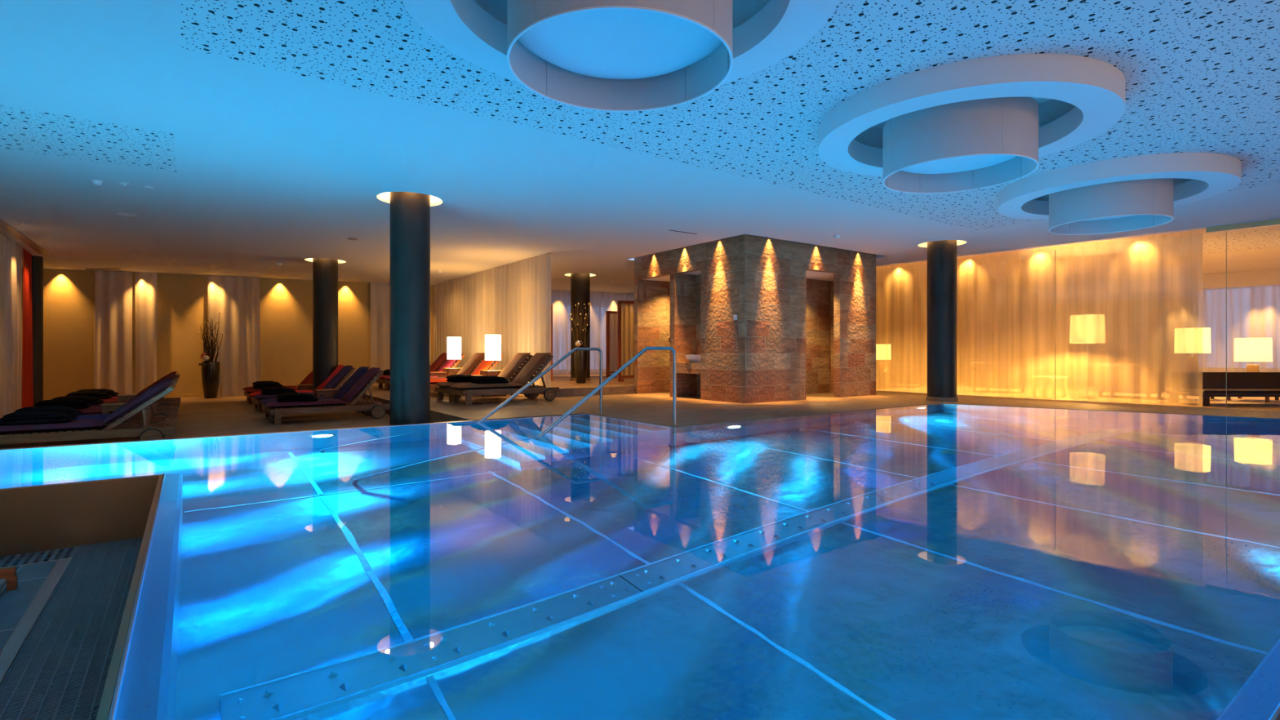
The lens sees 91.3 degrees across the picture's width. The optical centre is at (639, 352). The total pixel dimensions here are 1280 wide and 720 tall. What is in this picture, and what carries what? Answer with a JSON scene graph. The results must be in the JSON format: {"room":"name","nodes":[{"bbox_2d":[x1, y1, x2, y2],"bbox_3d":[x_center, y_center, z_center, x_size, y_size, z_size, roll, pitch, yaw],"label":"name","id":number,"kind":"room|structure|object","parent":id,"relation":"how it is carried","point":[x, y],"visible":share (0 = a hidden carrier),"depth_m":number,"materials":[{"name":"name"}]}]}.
{"room":"spa","nodes":[
{"label":"spa","id":0,"kind":"room"},
{"bbox_2d":[0,560,57,650],"bbox_3d":[-2.930,1.365,0.616,2.660,0.070,6.420,0,0,-36],"label":"floor","id":1,"kind":"structure","parent":0,"point":[13,603],"depth_m":3.42,"materials":[{"name":"grey tile"}]},
{"bbox_2d":[0,566,17,592],"bbox_3d":[-3.664,1.268,2.745,1.153,0.125,1.135,0,0,-36],"label":"bench","id":2,"kind":"object","parent":1,"relation":"on","point":[8,575],"visible":1,"depth_m":3.50,"materials":[{"name":"red wood"}]},
{"bbox_2d":[0,556,72,684],"bbox_3d":[-2.911,1.363,0.648,2.728,0.075,6.450,0,0,-36],"label":"trim","id":3,"kind":"structure","parent":1,"relation":"attached to","point":[17,638],"depth_m":3.14,"materials":[{"name":"beige"}]},
{"bbox_2d":[0,395,390,448],"bbox_3d":[-9.653,1.270,12.963,6.650,0.200,15.680,0,0,-36],"label":"floor","id":4,"kind":"structure","parent":0,"point":[199,416],"depth_m":10.75,"materials":[{"name":"tile"}]},
{"bbox_2d":[31,255,43,404],"bbox_3d":[-12.900,-0.440,13.300,0.296,3.220,0.296,0,0,0],"label":"column","id":5,"kind":"structure","parent":4,"relation":"on","point":[37,261],"depth_m":13.25,"materials":[{"name":"brown metal"}]},
{"bbox_2d":[0,381,175,444],"bbox_3d":[-6.800,0.775,7.526,1.920,0.792,0.762,0,0,-36],"label":"sun lounger","id":6,"kind":"object","parent":4,"relation":"on","point":[90,428],"visible":0.92,"depth_m":7.50,"materials":[{"name":"brown wood"}]},
{"bbox_2d":[0,410,77,425],"bbox_3d":[-7.077,0.761,7.354,0.631,0.145,0.504,0,0,-34],"label":"folded blanket","id":7,"kind":"object","parent":6,"relation":"on","point":[33,417],"visible":0.98,"depth_m":7.21,"materials":[{"name":"black fabric"}]},
{"bbox_2d":[0,418,104,434],"bbox_3d":[-7.076,0.865,7.328,1.240,0.100,0.620,0,0,-36],"label":"seat cushion","id":8,"kind":"object","parent":6,"relation":"on","point":[90,425],"depth_m":7.25,"materials":[{"name":"purple fabric"}]},
{"bbox_2d":[102,381,169,425],"bbox_3d":[-6.322,0.620,7.870,0.639,0.481,0.620,0,0,-36],"label":"cushion","id":9,"kind":"object","parent":6,"relation":"on","point":[140,402],"depth_m":7.68,"materials":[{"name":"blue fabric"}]},
{"bbox_2d":[0,379,176,425],"bbox_3d":[-7.302,0.775,8.225,1.920,0.792,0.762,0,0,-36],"label":"sun lounger","id":10,"kind":"object","parent":4,"relation":"on","point":[85,416],"visible":0.22,"depth_m":8.45,"materials":[{"name":"brown wood"}]},
{"bbox_2d":[14,405,82,416],"bbox_3d":[-7.611,0.761,8.030,0.631,0.145,0.504,0,0,-33],"label":"folded blanket","id":11,"kind":"object","parent":10,"relation":"on","point":[72,411],"visible":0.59,"depth_m":7.98,"materials":[{"name":"black fabric"}]},
{"bbox_2d":[0,413,109,422],"bbox_3d":[-7.578,0.865,8.026,1.240,0.100,0.620,0,0,-36],"label":"seat cushion","id":12,"kind":"object","parent":10,"relation":"on","point":[85,416],"depth_m":8.11,"materials":[{"name":"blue fabric"}]},
{"bbox_2d":[116,379,171,409],"bbox_3d":[-6.824,0.620,8.568,0.639,0.481,0.620,0,0,-36],"label":"cushion","id":13,"kind":"object","parent":10,"relation":"on","point":[148,407],"depth_m":8.52,"materials":[{"name":"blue fabric"}]},
{"bbox_2d":[31,374,178,411],"bbox_3d":[-8.661,0.775,10.117,1.920,0.792,0.762,0,0,-36],"label":"sun lounger","id":14,"kind":"object","parent":4,"relation":"on","point":[161,407],"visible":0.18,"depth_m":10.44,"materials":[{"name":"brown wood"}]},
{"bbox_2d":[31,402,111,406],"bbox_3d":[-8.937,0.865,9.918,1.240,0.100,0.620,0,0,-36],"label":"seat cushion","id":15,"kind":"object","parent":14,"relation":"on","point":[96,405],"depth_m":9.90,"materials":[{"name":"red fabric"}]},
{"bbox_2d":[130,374,174,399],"bbox_3d":[-8.183,0.620,10.460,0.639,0.481,0.620,0,0,-36],"label":"cushion","id":16,"kind":"object","parent":14,"relation":"on","point":[170,375],"depth_m":10.40,"materials":[{"name":"purple fabric"}]},
{"bbox_2d":[75,376,177,418],"bbox_3d":[-8.159,0.775,9.419,1.920,0.792,0.762,0,0,-36],"label":"sun lounger","id":17,"kind":"object","parent":4,"relation":"on","point":[91,410],"visible":0.3,"depth_m":9.58,"materials":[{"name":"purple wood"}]},
{"bbox_2d":[33,399,93,408],"bbox_3d":[-8.493,0.761,9.205,0.631,0.145,0.504,0,0,-37],"label":"folded blanket","id":18,"kind":"object","parent":17,"relation":"on","point":[78,404],"visible":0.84,"depth_m":9.09,"materials":[{"name":"black fabric"}]},
{"bbox_2d":[75,406,115,414],"bbox_3d":[-8.435,0.865,9.220,1.240,0.100,0.620,0,0,-36],"label":"seat cushion","id":19,"kind":"object","parent":17,"relation":"on","point":[91,410],"depth_m":9.19,"materials":[{"name":"red fabric"}]},
{"bbox_2d":[126,376,173,402],"bbox_3d":[-7.681,0.620,9.762,0.639,0.481,0.620,0,0,-36],"label":"cushion","id":20,"kind":"object","parent":17,"relation":"on","point":[169,377],"depth_m":9.69,"materials":[{"name":"purple fabric"}]},
{"bbox_2d":[101,372,180,407],"bbox_3d":[-9.542,0.775,11.343,1.920,0.792,0.762,0,0,-36],"label":"sun lounger","id":21,"kind":"object","parent":4,"relation":"on","point":[172,402],"visible":0.23,"depth_m":11.53,"materials":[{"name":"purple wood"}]},
{"bbox_2d":[66,391,112,399],"bbox_3d":[-9.836,0.761,11.159,0.631,0.145,0.504,0,0,-36],"label":"folded blanket","id":22,"kind":"object","parent":21,"relation":"on","point":[101,395],"visible":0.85,"depth_m":11.05,"materials":[{"name":"black fabric"}]},
{"bbox_2d":[137,372,176,393],"bbox_3d":[-9.064,0.620,11.687,0.639,0.481,0.620,0,0,-36],"label":"cushion","id":23,"kind":"object","parent":21,"relation":"on","point":[173,373],"depth_m":11.62,"materials":[{"name":"red fabric"}]},
{"bbox_2d":[111,371,180,400],"bbox_3d":[-10.044,0.775,12.042,1.920,0.792,0.762,0,0,-36],"label":"sun lounger","id":24,"kind":"object","parent":4,"relation":"on","point":[115,396],"visible":0.14,"depth_m":12.45,"materials":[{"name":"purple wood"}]},
{"bbox_2d":[141,371,177,391],"bbox_3d":[-9.566,0.620,12.385,0.639,0.481,0.620,0,0,-36],"label":"cushion","id":25,"kind":"object","parent":24,"relation":"on","point":[172,371],"depth_m":12.33,"materials":[{"name":"red fabric"}]},
{"bbox_2d":[198,312,222,398],"bbox_3d":[-11.065,0.072,16.161,0.684,2.196,0.520,0,0,39],"label":"vase","id":26,"kind":"object","parent":4,"relation":"on","point":[210,369],"visible":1,"depth_m":16.09,"materials":[{"name":"black"}]},
{"bbox_2d":[241,370,312,402],"bbox_3d":[-8.702,0.721,15.469,1.920,0.900,0.762,0,0,-36],"label":"sun lounger","id":27,"kind":"object","parent":4,"relation":"on","point":[309,375],"visible":0.16,"depth_m":15.47,"materials":[{"name":"brown wood"}]},
{"bbox_2d":[241,385,297,390],"bbox_3d":[-8.978,0.865,15.271,1.240,0.100,0.620,0,0,-36],"label":"seat cushion","id":28,"kind":"object","parent":27,"relation":"on","point":[246,388],"depth_m":15.05,"materials":[{"name":"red fabric"}]},
{"bbox_2d":[244,377,312,404],"bbox_3d":[-8.200,0.721,14.771,1.920,0.900,0.762,0,0,-36],"label":"sun lounger","id":29,"kind":"object","parent":4,"relation":"on","point":[310,381],"visible":0.12,"depth_m":14.25,"materials":[{"name":"brown wood"}]},
{"bbox_2d":[244,386,307,392],"bbox_3d":[-8.476,0.865,14.572,1.240,0.100,0.620,0,0,-36],"label":"seat cushion","id":30,"kind":"object","parent":29,"relation":"on","point":[250,390],"depth_m":14.20,"materials":[{"name":"red fabric"}]},
{"bbox_2d":[249,364,344,409],"bbox_3d":[-7.319,0.721,13.544,1.920,0.900,0.762,0,0,-36],"label":"sun lounger","id":31,"kind":"object","parent":4,"relation":"on","point":[339,367],"visible":0.26,"depth_m":13.57,"materials":[{"name":"brown wood"}]},
{"bbox_2d":[249,390,313,395],"bbox_3d":[-7.595,0.865,13.346,1.240,0.100,0.620,0,0,-36],"label":"seat cushion","id":32,"kind":"object","parent":31,"relation":"on","point":[254,393],"depth_m":13.29,"materials":[{"name":"red fabric"}]},
{"bbox_2d":[315,364,344,389],"bbox_3d":[-6.890,0.568,13.853,0.535,0.594,0.620,0,0,-36],"label":"cushion","id":33,"kind":"object","parent":31,"relation":"on","point":[340,366],"depth_m":13.66,"materials":[{"name":"red fabric"}]},
{"bbox_2d":[252,364,361,413],"bbox_3d":[-6.817,0.721,12.846,1.920,0.900,0.762,0,0,-36],"label":"sun lounger","id":34,"kind":"object","parent":4,"relation":"on","point":[336,380],"visible":0.3,"depth_m":12.94,"materials":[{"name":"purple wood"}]},
{"bbox_2d":[252,391,325,399],"bbox_3d":[-7.093,0.865,12.648,1.240,0.100,0.620,0,0,-36],"label":"seat cushion","id":35,"kind":"object","parent":34,"relation":"on","point":[259,396],"depth_m":12.24,"materials":[{"name":"purple fabric"}]},
{"bbox_2d":[322,364,352,389],"bbox_3d":[-6.388,0.568,13.154,0.535,0.594,0.620,0,0,-36],"label":"cushion","id":36,"kind":"object","parent":34,"relation":"on","point":[336,380],"depth_m":13.01,"materials":[{"name":"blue fabric"}]},
{"bbox_2d":[258,366,378,419],"bbox_3d":[-5.959,0.721,11.652,1.920,0.900,0.762,0,0,-36],"label":"sun lounger","id":37,"kind":"object","parent":4,"relation":"on","point":[345,387],"visible":0.35,"depth_m":11.76,"materials":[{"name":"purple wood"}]},
{"bbox_2d":[258,395,336,404],"bbox_3d":[-6.235,0.865,11.454,1.240,0.100,0.620,0,0,-36],"label":"seat cushion","id":38,"kind":"object","parent":37,"relation":"on","point":[264,401],"depth_m":11.37,"materials":[{"name":"purple fabric"}]},
{"bbox_2d":[333,366,368,399],"bbox_3d":[-5.530,0.568,11.961,0.535,0.594,0.620,0,0,-36],"label":"cushion","id":39,"kind":"object","parent":37,"relation":"on","point":[346,386],"depth_m":11.81,"materials":[{"name":"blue fabric"}]},
{"bbox_2d":[312,257,337,395],"bbox_3d":[-7.011,-0.568,13.938,0.506,3.475,0.506,0,0,-36],"label":"column","id":40,"kind":"structure","parent":4,"relation":"on","point":[325,271],"depth_m":13.72,"materials":[{"name":"paint"}]},
{"bbox_2d":[263,367,390,424],"bbox_3d":[-5.457,0.721,10.954,1.920,0.900,0.762,0,0,-36],"label":"sun lounger","id":41,"kind":"object","parent":4,"relation":"on","point":[275,409],"visible":0.98,"depth_m":10.88,"materials":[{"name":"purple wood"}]},
{"bbox_2d":[275,392,319,402],"bbox_3d":[-5.865,0.761,10.688,0.631,0.145,0.504,0,0,-33],"label":"folded blanket","id":42,"kind":"object","parent":41,"relation":"on","point":[291,397],"visible":0.97,"depth_m":10.52,"materials":[{"name":"black fabric"}]},
{"bbox_2d":[263,399,349,408],"bbox_3d":[-5.734,0.865,10.755,1.240,0.100,0.620,0,0,-36],"label":"seat cushion","id":43,"kind":"object","parent":41,"relation":"on","point":[321,403],"depth_m":10.58,"materials":[{"name":"purple fabric"}]},
{"bbox_2d":[342,367,380,402],"bbox_3d":[-5.028,0.568,11.262,0.535,0.594,0.620,0,0,-36],"label":"cushion","id":44,"kind":"object","parent":41,"relation":"on","point":[369,375],"depth_m":11.11,"materials":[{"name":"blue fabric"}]},
{"bbox_2d":[390,191,430,425],"bbox_3d":[-3.076,-0.568,8.367,0.506,3.475,0.506,0,0,-36],"label":"column","id":45,"kind":"structure","parent":4,"relation":"on","point":[410,212],"depth_m":8.15,"materials":[{"name":"paint"}]},
{"bbox_2d":[22,267,434,398],"bbox_3d":[-1.807,-0.540,21.237,40.110,3.620,0.252,0,0,-25],"label":"wall","id":46,"kind":"structure","parent":0,"point":[68,295],"depth_m":16.43,"materials":[{"name":"paint"}]},
{"bbox_2d":[523,373,635,397],"bbox_3d":[1.834,0.815,23.033,18.140,0.170,12.730,0,0,-36],"label":"floor","id":47,"kind":"structure","parent":0,"point":[567,388],"depth_m":13.77,"materials":[{"name":"tile"}]},
{"bbox_2d":[568,302,591,383],"bbox_3d":[-1.438,-0.252,15.030,0.525,1.963,0.595,0,0,0],"label":"vase","id":48,"kind":"object","parent":47,"relation":"on","point":[580,357],"visible":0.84,"depth_m":14.95,"materials":[{"name":"black"}]},
{"bbox_2d":[569,272,591,381],"bbox_3d":[-1.572,-0.787,16.480,0.546,3.035,0.546,0,0,-36],"label":"column","id":49,"kind":"structure","parent":47,"relation":"on","point":[580,282],"depth_m":16.29,"materials":[{"name":"paint"}]},
{"bbox_2d":[605,311,634,377],"bbox_3d":[-0.567,-0.270,19.282,1.080,2.000,0.100,0,0,-34],"label":"screen","id":50,"kind":"object","parent":47,"relation":"on","point":[611,316],"visible":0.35,"depth_m":19.08,"materials":[{"name":"red wood"}]},
{"bbox_2d":[617,300,634,382],"bbox_3d":[0.053,-0.290,15.877,1.280,2.040,0.100,0,0,-17],"label":"screen","id":51,"kind":"object","parent":47,"relation":"on","point":[625,308],"visible":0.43,"depth_m":15.75,"materials":[{"name":"beige fabric"}]},
{"bbox_2d":[0,0,1279,300],"bbox_3d":[2.740,-2.050,13.667,27.600,0.001,29.000,0,0,-36],"label":"ceiling","id":52,"kind":"structure","parent":0,"point":[264,134],"depth_m":6.00,"materials":[{"name":"paint"}]},
{"bbox_2d":[2,235,22,417],"bbox_3d":[-11.541,-0.443,11.527,0.126,3.195,1.595,0,0,-35],"label":"drape","id":53,"kind":"object","parent":52,"relation":"hanging from","point":[12,364],"visible":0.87,"depth_m":11.26,"materials":[{"name":"fabric"}]},
{"bbox_2d":[0,218,49,253],"bbox_3d":[-9.597,-2.043,9.174,0.160,0.011,9.100,0,0,-36],"label":"rail","id":54,"kind":"object","parent":52,"relation":"attached to","point":[5,226],"visible":1,"depth_m":11.02,"materials":[{"name":"beige"}]},
{"bbox_2d":[0,233,4,417],"bbox_3d":[-10.550,-0.443,10.145,0.098,3.195,1.577,0,0,-36],"label":"drape","id":55,"kind":"object","parent":54,"relation":"hanging from","point":[2,236],"visible":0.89,"depth_m":10.75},
{"bbox_2d":[22,248,33,408],"bbox_3d":[-12.414,-0.443,12.681,0.104,3.195,1.134,0,0,-36],"label":"drape","id":56,"kind":"object","parent":52,"relation":"hanging from","point":[27,335],"visible":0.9,"depth_m":12.55,"materials":[{"name":"fabric"}]},
{"bbox_2d":[93,270,132,395],"bbox_3d":[-13.181,-0.443,15.652,0.754,3.195,0.092,0,0,-26],"label":"drape","id":57,"kind":"object","parent":52,"relation":"hanging from","point":[113,329],"visible":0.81,"depth_m":15.65,"materials":[{"name":"fabric"}]},
{"bbox_2d":[134,272,156,393],"bbox_3d":[-12.578,-0.443,15.912,0.460,3.195,0.071,0,0,-23],"label":"drape","id":58,"kind":"object","parent":52,"relation":"hanging from","point":[145,283],"visible":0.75,"depth_m":15.92,"materials":[{"name":"fabric"}]},
{"bbox_2d":[207,275,260,396],"bbox_3d":[-10.848,-0.443,16.715,1.188,3.195,0.102,0,0,-25],"label":"drape","id":59,"kind":"object","parent":52,"relation":"hanging from","point":[237,299],"visible":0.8,"depth_m":16.72,"materials":[{"name":"fabric"}]},
{"bbox_2d":[370,282,390,383],"bbox_3d":[-7.303,-0.443,18.371,1.152,3.195,0.098,0,0,-25],"label":"drape","id":60,"kind":"object","parent":52,"relation":"hanging from","point":[380,292],"visible":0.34,"depth_m":18.23,"materials":[{"name":"fabric"}]},
{"bbox_2d":[433,252,551,387],"bbox_3d":[-4.013,-0.660,15.750,0.115,2.760,7.549,0,0,-36],"label":"sheer curtain","id":61,"kind":"object","parent":52,"relation":"hanging from","point":[512,301],"visible":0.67,"depth_m":14.71,"materials":[{"name":"fabric"}]},
{"bbox_2d":[551,289,634,374],"bbox_3d":[-1.520,-0.660,20.901,3.808,2.760,0.090,0,0,-25],"label":"sheer curtain","id":62,"kind":"object","parent":52,"relation":"hanging from","point":[601,302],"visible":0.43,"depth_m":20.84,"materials":[{"name":"fabric"}]},
{"bbox_2d":[400,0,839,84],"bbox_3d":[-0.105,-2.075,3.385,2.320,0.430,2.320,0,0,-36],"label":"ring","id":63,"kind":"object","parent":52,"relation":"attached to","point":[765,33],"visible":0.41,"depth_m":3.74,"materials":[{"name":"white paint"}]},
{"bbox_2d":[506,0,733,111],"bbox_3d":[-0.105,-1.911,3.385,1.206,0.748,1.206,0,0,-36],"label":"pendant lamp","id":64,"kind":"object","parent":63,"relation":"hanging from","point":[611,55],"visible":1,"depth_m":3.48,"materials":[{"name":"grey fabric"}]},
{"bbox_2d":[517,8,722,79],"bbox_3d":[-0.105,-1.722,3.385,1.184,0.065,1.184,0,0,-36],"label":"diffuser","id":65,"kind":"object","parent":64,"relation":"attached to","point":[606,43],"depth_m":3.46,"materials":[{"name":"white plastic"}]},
{"bbox_2d":[817,53,1125,176],"bbox_3d":[2.758,-2.075,5.442,2.320,0.430,2.320,0,0,-36],"label":"ring","id":66,"kind":"object","parent":52,"relation":"attached to","point":[1078,98],"visible":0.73,"depth_m":4.65,"materials":[{"name":"white paint"}]},
{"bbox_2d":[882,97,1039,193],"bbox_3d":[2.758,-1.911,5.442,1.206,0.748,1.206,0,0,-36],"label":"pendant lamp","id":67,"kind":"object","parent":66,"relation":"hanging from","point":[973,144],"visible":0.94,"depth_m":5.05,"materials":[{"name":"grey fabric"}]},
{"bbox_2d":[901,155,1016,173],"bbox_3d":[2.758,-1.722,5.442,1.184,0.065,1.184,0,0,-36],"label":"diffuser","id":68,"kind":"object","parent":67,"relation":"attached to","point":[977,164],"depth_m":5.66,"materials":[{"name":"white plastic"}]},
{"bbox_2d":[875,230,1203,406],"bbox_3d":[6.930,-0.578,13.334,0.102,2.925,7.643,0,0,-39],"label":"sheer curtain","id":69,"kind":"object","parent":52,"relation":"hanging from","point":[1131,360],"visible":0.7,"depth_m":11.92,"materials":[{"name":"fabric"}]},
{"bbox_2d":[997,152,1241,219],"bbox_3d":[5.662,-2.075,7.560,2.320,0.430,2.320,0,0,-36],"label":"ring","id":70,"kind":"object","parent":52,"relation":"attached to","point":[1197,176],"visible":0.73,"depth_m":6.79,"materials":[{"name":"white paint"}]},
{"bbox_2d":[1048,177,1173,235],"bbox_3d":[5.662,-1.911,7.560,1.206,0.748,1.206,0,0,-36],"label":"pendant lamp","id":71,"kind":"object","parent":70,"relation":"hanging from","point":[1117,206],"visible":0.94,"depth_m":7.20,"materials":[{"name":"grey fabric"}]},
{"bbox_2d":[1081,215,1133,221],"bbox_3d":[5.662,-1.722,7.560,1.184,0.065,1.184,0,0,-36],"label":"diffuser","id":72,"kind":"object","parent":71,"relation":"attached to","point":[1125,218],"depth_m":7.91,"materials":[{"name":"white plastic"}]},
{"bbox_2d":[337,383,1279,427],"bbox_3d":[5.440,1.150,15.607,20.950,0.500,29.000,0,0,-36],"label":"floor","id":73,"kind":"structure","parent":0,"point":[655,408],"depth_m":10.55,"materials":[{"name":"tile"}]},
{"bbox_2d":[376,352,447,389],"bbox_3d":[-5.739,0.451,16.058,1.920,0.900,0.762,0,0,-36],"label":"sun lounger","id":74,"kind":"object","parent":73,"relation":"on","point":[436,365],"visible":0.2,"depth_m":16.13,"materials":[{"name":"fabric"}]},
{"bbox_2d":[430,352,447,372],"bbox_3d":[-5.310,0.298,16.367,0.535,0.594,0.620,0,0,-36],"label":"cushion","id":75,"kind":"object","parent":74,"relation":"on","point":[436,365],"depth_m":16.23,"materials":[{"name":"red fabric"}]},
{"bbox_2d":[384,352,464,390],"bbox_3d":[-5.237,0.451,15.360,1.920,0.900,0.762,0,0,-36],"label":"sun lounger","id":76,"kind":"object","parent":73,"relation":"on","point":[449,363],"visible":0.2,"depth_m":15.49,"materials":[{"name":"fabric"}]},
{"bbox_2d":[436,352,462,377],"bbox_3d":[-4.808,0.298,15.669,0.535,0.594,0.620,0,0,-36],"label":"cushion","id":77,"kind":"object","parent":76,"relation":"on","point":[449,363],"depth_m":15.54,"materials":[{"name":"red fabric"}]},
{"bbox_2d":[442,368,461,377],"bbox_3d":[-4.472,0.635,15.048,0.420,0.530,0.420,0,0,-36],"label":"table","id":78,"kind":"object","parent":73,"relation":"on","point":[449,371],"visible":0.32,"depth_m":14.85,"materials":[{"name":"wood"}]},
{"bbox_2d":[447,337,461,368],"bbox_3d":[-4.472,-0.005,15.048,0.330,0.750,0.330,0,0,-36],"label":"table lamp","id":79,"kind":"object","parent":78,"relation":"on","point":[454,344],"visible":0.99,"depth_m":14.91,"materials":[{"name":"fabric"}]},
{"bbox_2d":[430,352,484,378],"bbox_3d":[-4.356,0.451,14.134,1.920,0.900,0.762,0,0,-36],"label":"sun lounger","id":80,"kind":"object","parent":73,"relation":"on","point":[468,368],"visible":0.23,"depth_m":14.31,"materials":[{"name":"fabric"}]},
{"bbox_2d":[456,352,484,374],"bbox_3d":[-3.927,0.298,14.442,0.535,0.594,0.620,0,0,-36],"label":"cushion","id":81,"kind":"object","parent":80,"relation":"on","point":[468,368],"depth_m":14.32,"materials":[{"name":"brown fabric"}]},
{"bbox_2d":[430,355,503,389],"bbox_3d":[-3.854,0.451,13.435,1.920,0.900,0.762,0,0,-36],"label":"sun lounger","id":82,"kind":"object","parent":73,"relation":"on","point":[484,365],"visible":0.12,"depth_m":13.54,"materials":[{"name":"fabric"}]},
{"bbox_2d":[471,358,494,374],"bbox_3d":[-3.425,0.298,13.744,0.535,0.594,0.620,0,0,-36],"label":"cushion","id":83,"kind":"object","parent":82,"relation":"on","point":[485,365],"depth_m":13.59,"materials":[{"name":"orange fabric"}]},
{"bbox_2d":[435,352,538,401],"bbox_3d":[-2.997,0.451,12.242,1.920,0.900,0.762,0,0,-36],"label":"sun lounger","id":84,"kind":"object","parent":73,"relation":"on","point":[511,368],"visible":0.37,"depth_m":12.32,"materials":[{"name":"brown wood"}]},
{"bbox_2d":[497,352,530,380],"bbox_3d":[-2.567,0.298,12.550,0.535,0.594,0.620,0,0,-36],"label":"cushion","id":85,"kind":"object","parent":84,"relation":"on","point":[511,368],"depth_m":12.42,"materials":[{"name":"brown fabric"}]},
{"bbox_2d":[480,369,506,396],"bbox_3d":[-3.083,0.635,13.116,0.420,0.530,0.420,0,0,-36],"label":"table","id":86,"kind":"object","parent":73,"relation":"on","point":[495,373],"visible":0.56,"depth_m":12.92,"materials":[{"name":"wood"}]},
{"bbox_2d":[484,334,501,370],"bbox_3d":[-3.083,-0.005,13.116,0.330,0.750,0.330,0,0,-36],"label":"table lamp","id":87,"kind":"object","parent":86,"relation":"on","point":[492,342],"visible":1,"depth_m":12.98,"materials":[{"name":"fabric"}]},
{"bbox_2d":[448,352,559,404],"bbox_3d":[-2.495,0.451,11.543,1.920,0.900,0.762,0,0,-36],"label":"sun lounger","id":88,"kind":"object","parent":73,"relation":"on","point":[527,372],"visible":0.96,"depth_m":11.50,"materials":[{"name":"brown wood"}]},
{"bbox_2d":[448,382,524,389],"bbox_3d":[-2.771,0.595,11.345,1.240,0.100,0.620,0,0,-36],"label":"seat cushion","id":89,"kind":"object","parent":88,"relation":"on","point":[514,385],"depth_m":11.13,"materials":[{"name":"brown fabric"}]},
{"bbox_2d":[470,375,509,383],"bbox_3d":[-2.740,0.491,11.395,0.631,0.145,0.504,0,0,-33],"label":"folded blanket","id":90,"kind":"object","parent":88,"relation":"on","point":[482,379],"visible":0.92,"depth_m":11.21,"materials":[{"name":"black fabric"}]},
{"bbox_2d":[512,352,551,385],"bbox_3d":[-2.066,0.298,11.852,0.535,0.594,0.620,0,0,-36],"label":"cushion","id":91,"kind":"object","parent":88,"relation":"on","point":[526,374],"depth_m":11.72,"materials":[{"name":"brown fabric"}]},
{"bbox_2d":[0,404,1279,719],"bbox_3d":[1.541,1.615,6.424,15.400,1.431,7.965,0,0,-36],"label":"swimming pool","id":92,"kind":"object","parent":73,"relation":"in","point":[933,562],"visible":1,"depth_m":2.59,"materials":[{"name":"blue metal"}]},
{"bbox_2d":[475,347,604,422],"bbox_3d":[-2.066,1.083,8.121,3.768,2.320,0.090,0,0,-36],"label":"handrail","id":93,"kind":"object","parent":92,"relation":"on","point":[598,349],"visible":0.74,"depth_m":8.71,"materials":[{"name":"silver metal"}]},
{"bbox_2d":[535,346,678,437],"bbox_3d":[-1.062,1.083,6.724,3.768,2.320,0.090,0,0,-36],"label":"handrail","id":94,"kind":"object","parent":92,"relation":"on","point":[582,401],"visible":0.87,"depth_m":7.36,"materials":[{"name":"silver metal"}]},
{"bbox_2d":[634,234,875,403],"bbox_3d":[2.453,-0.700,13.578,3.910,3.200,3.410,0,0,-36],"label":"block","id":95,"kind":"object","parent":73,"relation":"on","point":[805,324],"visible":0.92,"depth_m":12.43,"materials":[{"name":"stone"}]},
{"bbox_2d":[675,362,700,373],"bbox_3d":[1.179,0.305,12.514,0.540,0.210,0.790,0,0,-36],"label":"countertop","id":96,"kind":"structure","parent":95,"relation":"on","point":[681,367],"depth_m":12.38,"materials":[{"name":"stone"}]},
{"bbox_2d":[925,240,958,401],"bbox_3d":[5.687,-0.703,11.776,0.546,3.205,0.546,0,0,-36],"label":"column","id":97,"kind":"structure","parent":73,"relation":"on","point":[941,255],"depth_m":11.56,"materials":[{"name":"paint"}]},
{"bbox_2d":[875,218,1279,411],"bbox_3d":[8.528,-0.577,11.173,0.060,2.944,12.619,0,0,-39],"label":"glass wall","id":98,"kind":"structure","parent":73,"relation":"on","point":[1272,222],"depth_m":10.04,"materials":[{"name":"clear glass"}]},
{"bbox_2d":[1202,372,1279,406],"bbox_3d":[10.818,0.623,10.827,2.700,0.555,0.780,0,0,3],"label":"daybed","id":99,"kind":"object","parent":73,"relation":"on","point":[1214,384],"visible":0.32,"depth_m":11.03,"materials":[{"name":"brown wood"}]},
{"bbox_2d":[1226,396,1279,402],"bbox_3d":[11.620,0.720,11.850,0.900,0.360,0.600,0,0,-36],"label":"side table","id":100,"kind":"object","parent":73,"relation":"on","point":[1228,398],"visible":0.12,"depth_m":11.80,"materials":[{"name":"brown wood"}]},
{"bbox_2d":[1233,337,1272,372],"bbox_3d":[11.600,0.130,11.830,0.524,0.820,0.524,0,0,-36],"label":"table lamp","id":101,"kind":"object","parent":100,"relation":"on","point":[1246,349],"visible":0.85,"depth_m":11.66,"materials":[{"name":"beige fabric"}]},
{"bbox_2d":[892,299,902,339],"bbox_3d":[12.647,-0.675,20.786,0.200,3.350,29.000,0,0,-36],"label":"wall","id":102,"kind":"structure","parent":0,"point":[900,300],"depth_m":24.15,"materials":[{"name":"paint"}]},
{"bbox_2d":[1019,268,1279,300],"bbox_3d":[15.783,-1.870,15.651,0.700,0.360,17.000,0,0,-36],"label":"trim","id":103,"kind":"structure","parent":102,"relation":"attached to","point":[1269,277],"depth_m":15.84,"materials":[{"name":"white paint"}]},
{"bbox_2d":[1019,284,1279,372],"bbox_3d":[15.576,-0.407,15.809,0.134,2.585,12.498,0,0,-36],"label":"sheer curtain","id":104,"kind":"object","parent":103,"relation":"hanging from","point":[1254,311],"visible":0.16,"depth_m":16.10,"materials":[{"name":"fabric"}]},
{"bbox_3d":[-1.768,1.460,-0.766,3.435,0.120,10.820,0,0,-36],"label":"floor","id":105,"kind":"structure","parent":0,"visible":0},
{"bbox_2d":[0,537,142,719],"bbox_3d":[-3.367,1.353,2.379,2.309,0.033,3.794,0,0,-36],"label":"channel grating","id":106,"kind":"object","parent":105,"relation":"on","point":[60,672],"visible":0.66,"depth_m":2.94,"materials":[{"name":"grey"}]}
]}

